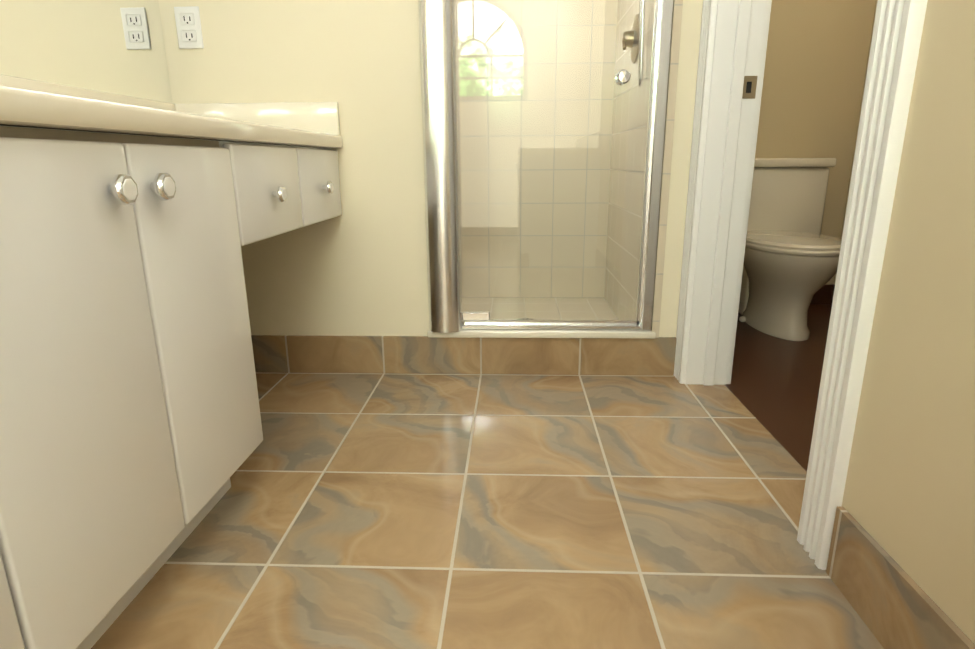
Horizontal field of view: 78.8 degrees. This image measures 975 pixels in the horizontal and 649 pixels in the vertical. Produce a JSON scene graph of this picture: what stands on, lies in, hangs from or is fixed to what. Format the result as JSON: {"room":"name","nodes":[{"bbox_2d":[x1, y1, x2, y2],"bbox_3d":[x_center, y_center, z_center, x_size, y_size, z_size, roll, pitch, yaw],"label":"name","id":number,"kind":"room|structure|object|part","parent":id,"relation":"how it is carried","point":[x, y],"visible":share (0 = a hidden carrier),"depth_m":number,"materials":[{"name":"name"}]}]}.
{"room":"bathroom","nodes":[
{"label":"bathroom","id":0,"kind":"room"},
{"bbox_2d":[158,0,429,335],"bbox_3d":[-0.592,-1.030,1.798,0.782,2.440,0.120,0,15,2],"label":"wall","id":1,"kind":"structure","parent":0,"point":[358,267],"depth_m":1.84,"materials":[{"name":"beige paint"}]},
{"bbox_2d":[174,6,203,48],"bbox_3d":[-0.897,-0.891,1.782,0.076,0.115,0.008,0,15,2],"label":"electrical outlet plate","id":2,"kind":"object","parent":1,"relation":"attached to","point":[188,27],"visible":1,"depth_m":1.78,"materials":[{"name":"white plastic"}]},
{"bbox_2d":[176,102,339,133],"bbox_3d":[-0.710,-0.634,1.837,0.505,0.096,0.019,0,15,2],"label":"backsplash","id":3,"kind":"structure","parent":1,"relation":"attached to","point":[310,115],"depth_m":1.82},
{"bbox_2d":[251,335,429,372],"bbox_3d":[-0.586,0.102,2.039,0.782,0.130,0.010,0,15,2],"label":"baseboard","id":4,"kind":"structure","parent":1,"relation":"attached to","point":[272,353],"depth_m":2.03,"materials":[{"name":"brown tile"}]},
{"bbox_2d":[428,321,659,374],"bbox_3d":[0.188,0.078,2.062,0.772,0.152,0.154,0,15,2],"label":"sill","id":5,"kind":"structure","parent":1,"relation":"attached to","point":[517,351],"depth_m":2.00,"materials":[{"name":"tile"}]},
{"bbox_2d":[418,0,673,332],"bbox_3d":[0.169,-0.743,1.790,0.740,1.574,0.100,0,15,2],"label":"shower door frame","id":6,"kind":"object","parent":1,"relation":"attached to","point":[555,146],"visible":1,"depth_m":1.86,"materials":[{"name":"clear glass"}]},
{"bbox_2d":[457,0,682,337],"bbox_3d":[-0.188,-1.161,2.265,1.548,2.440,1.136,0,15,2],"label":"shower wall tile","id":7,"kind":"structure","parent":1,"relation":"attached to","point":[671,98],"depth_m":1.83,"materials":[{"name":"beige tile"}]},
{"bbox_2d":[91,304,883,648],"bbox_3d":[0.297,0.508,0.893,2.890,0.060,4.680,0,15,2],"label":"floor","id":8,"kind":"structure","parent":0,"point":[444,511],"depth_m":1.19,"materials":[{"name":"tile"}]},
{"bbox_2d":[0,106,342,648],"bbox_3d":[-0.758,0.123,0.813,0.540,0.740,2.395,0,15,2],"label":"bathroom vanity","id":9,"kind":"object","parent":8,"relation":"on","point":[131,435],"depth_m":0.83,"materials":[{"name":"white wood"}]},
{"bbox_2d":[0,82,341,141],"bbox_3d":[-0.767,-0.254,0.709,0.528,0.038,2.398,0,15,2],"label":"countertop","id":10,"kind":"structure","parent":9,"relation":"on","point":[11,93],"depth_m":0.94,"materials":[{"name":"beige stone"}]},
{"bbox_2d":[738,158,841,340],"bbox_3d":[1.247,-0.342,2.527,0.524,0.705,0.741,0,15,2],"label":"toilet","id":11,"kind":"object","parent":8,"relation":"on","point":[791,259],"visible":0.81,"depth_m":2.49,"materials":[{"name":"beige ceramic"}]},
{"bbox_2d":[659,0,702,336],"bbox_3d":[0.673,-1.146,2.187,0.215,2.440,1.040,0,15,2],"label":"wall","id":12,"kind":"structure","parent":0,"point":[686,84],"depth_m":1.83,"materials":[{"name":"beige paint"}]},
{"bbox_2d":[755,0,875,283],"bbox_3d":[1.317,-1.297,2.719,1.025,2.440,0.120,0,15,2],"label":"wall","id":13,"kind":"structure","parent":0,"point":[817,51],"depth_m":2.71,"materials":[{"name":"beige paint"}]},
{"bbox_2d":[811,284,831,303],"bbox_3d":[1.264,-0.151,2.967,0.840,0.100,0.012,0,15,2],"label":"baseboard","id":14,"kind":"structure","parent":13,"relation":"attached to","point":[824,294],"depth_m":2.95,"materials":[{"name":"brown wood"}]},
{"bbox_2d":[834,0,877,284],"bbox_3d":[1.712,-0.943,1.418,0.120,2.440,2.540,0,15,2],"label":"wall","id":15,"kind":"structure","parent":0,"point":[858,123],"depth_m":2.73,"materials":[{"name":"beige paint"}]},
{"bbox_2d":[829,284,834,304],"bbox_3d":[1.654,0.185,1.731,0.012,0.100,2.538,0,15,2],"label":"baseboard","id":16,"kind":"structure","parent":15,"relation":"attached to","point":[832,286],"depth_m":2.94,"materials":[{"name":"brown wood"}]},
{"bbox_2d":[842,0,974,643],"bbox_3d":[0.629,-0.076,0.178,0.120,3.440,3.400,0,15,2],"label":"wall","id":17,"kind":"structure","parent":0,"point":[908,503],"depth_m":0.80,"materials":[{"name":"beige paint"}]},
{"bbox_2d":[674,0,927,569],"bbox_3d":[0.680,-0.693,1.252,0.195,2.060,1.014,0,15,2],"label":"door frame","id":18,"kind":"structure","parent":17,"relation":"attached to","point":[731,32],"depth_m":1.12,"materials":[{"name":"white wood"}]},
{"bbox_3d":[0.759,-0.693,1.249,0.036,2.060,1.014,0,15,2],"label":"door trim on the toilet side","id":19,"kind":"part","parent":18,"relation":"part of","materials":[{"name":"white wood"}]},
{"bbox_2d":[826,506,974,648],"bbox_3d":[0.577,0.505,0.538,0.011,0.130,1.010,0,15,2],"label":"baseboard","id":20,"kind":"structure","parent":17,"relation":"attached to","point":[894,605],"depth_m":0.88,"materials":[{"name":"brown tile"}]},
{"bbox_3d":[-1.096,-0.703,0.622,0.120,2.440,4.680,0,15,2],"label":"wall","id":21,"kind":"structure","parent":0,"visible":0},
{"bbox_2d":[0,0,172,103],"bbox_3d":[-1.050,-1.033,0.170,0.006,1.557,3.047,0,15,2],"label":"mirror","id":22,"kind":"object","parent":21,"relation":"attached to","point":[113,46],"depth_m":1.48,"materials":[{"name":"white mirror"}]},
{"bbox_2d":[0,74,175,105],"bbox_3d":[-1.022,-0.320,0.703,0.019,0.096,2.398,0,15,2],"label":"backsplash","id":23,"kind":"structure","parent":21,"relation":"attached to","point":[3,78],"depth_m":1.42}
]}

